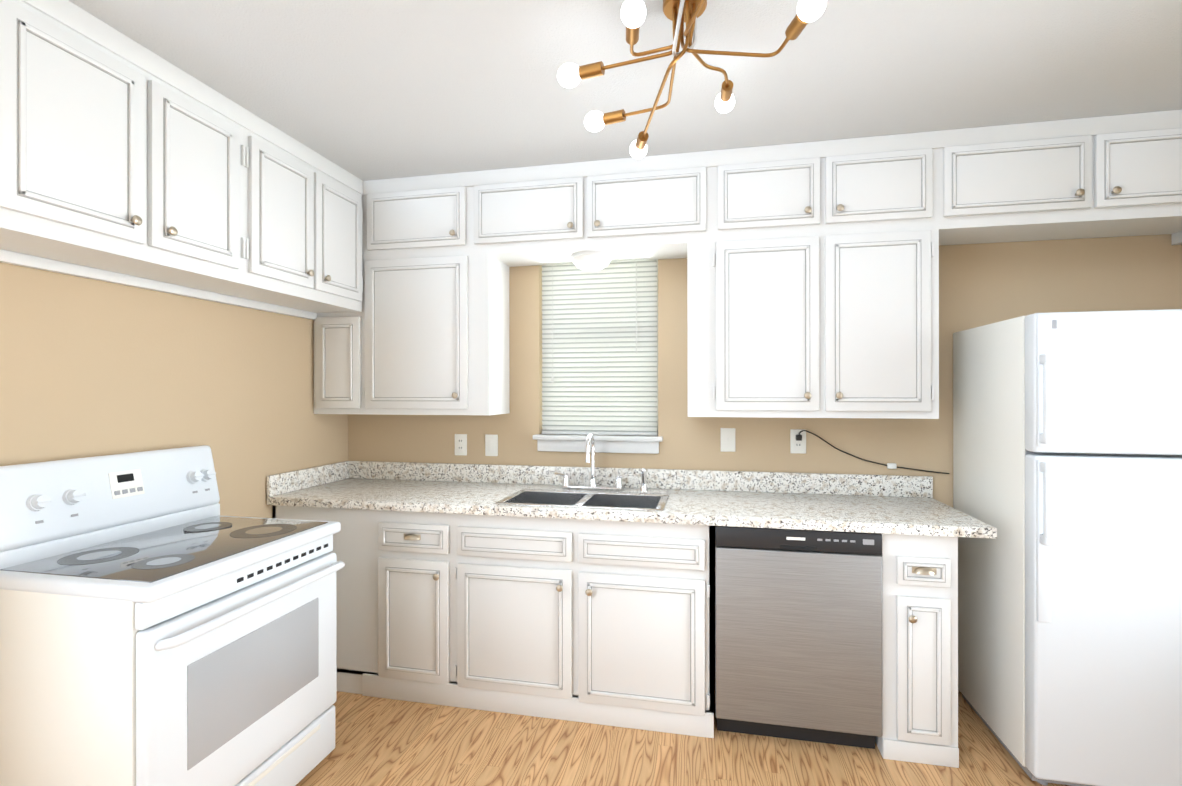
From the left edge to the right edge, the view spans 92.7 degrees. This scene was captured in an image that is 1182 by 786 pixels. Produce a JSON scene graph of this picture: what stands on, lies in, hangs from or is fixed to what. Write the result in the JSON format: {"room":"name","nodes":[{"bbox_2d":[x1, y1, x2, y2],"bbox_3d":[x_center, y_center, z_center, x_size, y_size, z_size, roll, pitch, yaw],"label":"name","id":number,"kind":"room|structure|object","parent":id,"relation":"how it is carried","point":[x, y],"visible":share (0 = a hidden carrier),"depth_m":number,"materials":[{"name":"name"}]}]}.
{"room":"kitchen","nodes":[
{"label":"kitchen","id":0,"kind":"room"},
{"bbox_2d":[0,262,347,517],"bbox_3d":[-1.976,0.148,1.042,0.120,2.530,4.700,0,0,12],"label":"wall","id":1,"kind":"structure","parent":0,"point":[91,368],"depth_m":2.18,"materials":[{"name":"beige paint"}]},
{"bbox_2d":[0,0,159,271],"bbox_3d":[-1.622,-0.772,1.629,0.324,0.689,0.455,0,0,12],"label":"upper cabinet","id":2,"kind":"object","parent":1,"relation":"attached to","point":[126,160],"depth_m":1.63,"materials":[{"name":"white paint"}]},
{"bbox_2d":[88,57,255,291],"bbox_3d":[-1.535,-0.772,2.041,0.324,0.689,0.388,0,0,12],"label":"upper cabinet","id":3,"kind":"object","parent":1,"relation":"attached to","point":[208,140],"depth_m":2.03,"materials":[{"name":"white paint"}]},
{"bbox_2d":[192,116,323,303],"bbox_3d":[-1.455,-0.771,2.425,0.324,0.689,0.396,0,0,12],"label":"upper cabinet","id":4,"kind":"object","parent":1,"relation":"attached to","point":[289,174],"depth_m":2.43,"materials":[{"name":"white paint"}]},
{"bbox_2d":[256,157,362,315],"bbox_3d":[-1.375,-0.771,2.806,0.324,0.689,0.383,0,0,12],"label":"upper cabinet","id":5,"kind":"object","parent":1,"relation":"attached to","point":[343,191],"depth_m":2.79,"materials":[{"name":"white paint"}]},
{"bbox_2d":[68,0,1181,180],"bbox_3d":[0.102,-1.169,0.605,4.370,0.100,4.940,0,0,12],"label":"ceiling","id":6,"kind":"structure","parent":0,"point":[365,90],"depth_m":1.95,"materials":[{"name":"white paint"}]},
{"bbox_2d":[557,0,825,158],"bbox_3d":[0.233,-0.992,1.528,0.725,0.252,1.129,0,0,12],"label":"ceiling light fixture","id":7,"kind":"object","parent":6,"relation":"attached to","point":[678,13],"visible":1,"depth_m":1.60,"materials":[{"name":"gold metal"}]},
{"bbox_2d":[296,668,1070,785],"bbox_3d":[0.105,1.461,0.605,4.370,0.100,4.940,0,0,12],"label":"floor","id":8,"kind":"structure","parent":0,"point":[384,742],"depth_m":2.19,"materials":[{"name":"brown wood"}]},
{"bbox_2d":[0,445,344,785],"bbox_3d":[-1.351,0.812,1.878,0.717,1.200,0.770,0,0,12],"label":"stove","id":9,"kind":"object","parent":8,"relation":"on","point":[163,622],"visible":1,"depth_m":1.66,"materials":[{"name":"white metal"}]},
{"bbox_2d":[273,505,376,696],"bbox_3d":[-1.207,0.976,2.960,0.582,0.872,0.617,0,0,12],"label":"base cabinet","id":10,"kind":"object","parent":8,"relation":"on","point":[355,544],"depth_m":2.65,"materials":[{"name":"white paint"}]},
{"bbox_2d":[377,510,452,705],"bbox_3d":[-0.741,0.976,2.862,0.370,0.872,0.617,0,0,12],"label":"base cabinet","id":11,"kind":"object","parent":8,"relation":"on","point":[415,549],"depth_m":2.57,"materials":[{"name":"white paint"}]},
{"bbox_2d":[453,514,576,721],"bbox_3d":[-0.284,0.976,2.766,0.565,0.872,0.617,0,0,12],"label":"base cabinet","id":12,"kind":"object","parent":8,"relation":"on","point":[515,578],"depth_m":2.47,"materials":[{"name":"white paint"}]},
{"bbox_2d":[577,519,713,737],"bbox_3d":[0.277,0.975,2.648,0.581,0.872,0.617,0,0,12],"label":"base cabinet","id":13,"kind":"object","parent":8,"relation":"on","point":[608,623],"depth_m":2.35,"materials":[{"name":"white paint"}]},
{"bbox_2d":[267,434,996,538],"bbox_3d":[0.030,0.436,2.694,3.114,0.461,0.629,0,0,12],"label":"countertop","id":14,"kind":"structure","parent":13,"relation":"on","point":[890,504],"depth_m":2.72,"materials":[{"name":"stone"}]},
{"bbox_2d":[494,488,669,510],"bbox_3d":[-0.025,0.580,2.642,0.754,0.174,0.409,0,0,12],"label":"sink basin","id":15,"kind":"object","parent":14,"relation":"in","point":[550,498],"depth_m":2.74,"materials":[{"name":"metal"}]},
{"bbox_2d":[554,434,647,491],"bbox_3d":[0.046,0.351,2.855,0.471,0.290,0.170,0,0,12],"label":"faucet","id":16,"kind":"object","parent":14,"relation":"on","point":[566,487],"depth_m":2.88,"materials":[{"name":"silver metal"}]},
{"bbox_2d":[714,526,881,748],"bbox_3d":[0.870,0.976,2.509,0.624,0.870,0.597,0,0,12],"label":"dishwasher","id":17,"kind":"object","parent":8,"relation":"on","point":[798,634],"visible":1,"depth_m":2.22,"materials":[{"name":"grey metal"}]},
{"bbox_2d":[875,534,958,767],"bbox_3d":[1.312,0.974,2.418,0.263,0.873,0.642,0,0,12],"label":"base cabinet","id":18,"kind":"object","parent":8,"relation":"on","point":[919,648],"visible":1,"depth_m":2.14,"materials":[{"name":"white paint"}]},
{"bbox_2d":[953,309,1181,785],"bbox_3d":[1.984,0.557,2.217,0.734,1.705,0.731,0,0,12],"label":"fridge","id":19,"kind":"object","parent":8,"relation":"on","point":[1067,455],"visible":1,"depth_m":1.95,"materials":[{"name":"white plastic"}]},
{"bbox_2d":[348,234,1181,691],"bbox_3d":[0.599,0.146,2.963,4.370,2.530,0.120,0,0,12],"label":"wall","id":20,"kind":"structure","parent":0,"point":[982,284],"depth_m":2.79,"materials":[{"name":"beige paint"}]},
{"bbox_2d":[314,312,357,413],"bbox_3d":[-1.316,-0.292,3.139,0.303,0.810,0.316,0,0,12],"label":"upper cabinet","id":21,"kind":"object","parent":20,"relation":"attached to","point":[335,334],"depth_m":2.99,"materials":[{"name":"white paint"}]},
{"bbox_2d":[362,172,469,261],"bbox_3d":[-0.860,-0.907,3.039,0.574,0.418,0.324,0,0,12],"label":"upper cabinet","id":22,"kind":"object","parent":20,"relation":"attached to","point":[428,216],"depth_m":2.89,"materials":[{"name":"white paint"}]},
{"bbox_2d":[358,254,509,414],"bbox_3d":[-0.826,-0.293,3.032,0.699,0.810,0.324,0,0,12],"label":"upper cabinet","id":23,"kind":"object","parent":20,"relation":"attached to","point":[433,333],"depth_m":2.89,"materials":[{"name":"white paint"}]},
{"bbox_2d":[455,434,466,455],"bbox_3d":[-0.734,0.292,3.177,0.074,0.120,0.009,0,0,12],"label":"electrical outlet plate","id":24,"kind":"object","parent":20,"relation":"attached to","point":[460,439],"depth_m":3.17,"materials":[{"name":"plastic"}]},
{"bbox_2d":[485,434,497,455],"bbox_3d":[-0.554,0.292,3.140,0.074,0.120,0.009,0,0,12],"label":"electrical outlet plate","id":25,"kind":"object","parent":20,"relation":"attached to","point":[491,441],"depth_m":3.14,"materials":[{"name":"plastic"}]},
{"bbox_2d":[470,162,597,266],"bbox_3d":[-0.289,-0.907,2.919,0.594,0.418,0.324,0,0,12],"label":"upper cabinet","id":26,"kind":"object","parent":20,"relation":"attached to","point":[531,215],"depth_m":2.78,"materials":[{"name":"white paint"}]},
{"bbox_2d":[571,251,611,270],"bbox_3d":[0.002,-0.661,2.874,0.210,0.075,0.210,0,0,12],"label":"light","id":27,"kind":"object","parent":26,"relation":"attached to","point":[584,260],"depth_m":2.81,"materials":[{"name":"white glass"}]},
{"bbox_2d":[533,434,662,453],"bbox_3d":[0.037,0.272,3.033,0.700,0.090,0.115,0,0,12],"label":"window sill","id":28,"kind":"structure","parent":20,"relation":"attached to","point":[604,444],"depth_m":2.99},
{"bbox_2d":[542,260,656,435],"bbox_3d":[0.039,-0.337,3.046,0.640,1.132,0.048,0,0,12],"label":"window blinds","id":29,"kind":"object","parent":20,"relation":"attached to","point":[599,352],"visible":0.79,"depth_m":3.05,"materials":[{"name":"white plastic"}]},
{"bbox_2d":[586,150,713,265],"bbox_3d":[0.294,-0.908,2.796,0.597,0.418,0.324,0,0,12],"label":"upper cabinet","id":30,"kind":"object","parent":20,"relation":"attached to","point":[645,208],"depth_m":2.65,"materials":[{"name":"white paint"}]},
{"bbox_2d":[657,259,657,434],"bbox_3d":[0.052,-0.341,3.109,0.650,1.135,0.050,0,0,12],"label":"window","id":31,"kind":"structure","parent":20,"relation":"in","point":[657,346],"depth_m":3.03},
{"bbox_2d":[721,428,734,451],"bbox_3d":[0.698,0.239,2.873,0.074,0.120,0.016,0,0,12],"label":"electrical outlet plate","id":32,"kind":"object","parent":20,"relation":"attached to","point":[727,441],"depth_m":2.87,"materials":[{"name":"plastic"}]},
{"bbox_2d":[714,141,825,241],"bbox_3d":[0.820,-0.908,2.686,0.479,0.418,0.324,0,0,12],"label":"upper cabinet","id":33,"kind":"object","parent":20,"relation":"attached to","point":[772,191],"depth_m":2.54,"materials":[{"name":"white paint"}]},
{"bbox_2d":[790,429,805,453],"bbox_3d":[1.031,0.240,2.806,0.074,0.120,0.009,0,0,12],"label":"electrical outlet plate","id":34,"kind":"object","parent":20,"relation":"attached to","point":[796,446],"depth_m":2.80,"materials":[{"name":"plastic"}]},
{"bbox_2d":[796,430,948,473],"bbox_3d":[1.351,0.283,2.723,0.689,0.201,0.030,0,0,12],"label":"power cord","id":35,"kind":"object","parent":34,"relation":"attached to","point":[888,465],"visible":1,"depth_m":2.73,"materials":[{"name":"plastic"}]},
{"bbox_2d":[682,230,945,418],"bbox_3d":[0.995,-0.295,2.649,1.059,0.810,0.324,0,0,12],"label":"upper cabinet","id":36,"kind":"object","parent":20,"relation":"attached to","point":[812,278],"depth_m":2.50,"materials":[{"name":"white paint"}]},
{"bbox_2d":[826,130,945,233],"bbox_3d":[1.280,-0.909,2.589,0.461,0.418,0.324,0,0,12],"label":"upper cabinet","id":37,"kind":"object","parent":20,"relation":"attached to","point":[886,184],"depth_m":2.44,"materials":[{"name":"white paint"}]},
{"bbox_2d":[946,117,1101,244],"bbox_3d":[1.784,-0.909,2.483,0.568,0.418,0.324,0,0,12],"label":"upper cabinet","id":38,"kind":"object","parent":20,"relation":"attached to","point":[1035,181],"depth_m":2.34,"materials":[{"name":"white paint"}]},
{"bbox_2d":[1058,110,1181,239],"bbox_3d":[2.315,-0.910,2.372,0.518,0.418,0.324,0,0,12],"label":"upper cabinet","id":39,"kind":"object","parent":20,"relation":"attached to","point":[1142,152],"depth_m":2.25,"materials":[{"name":"white paint"}]}
]}

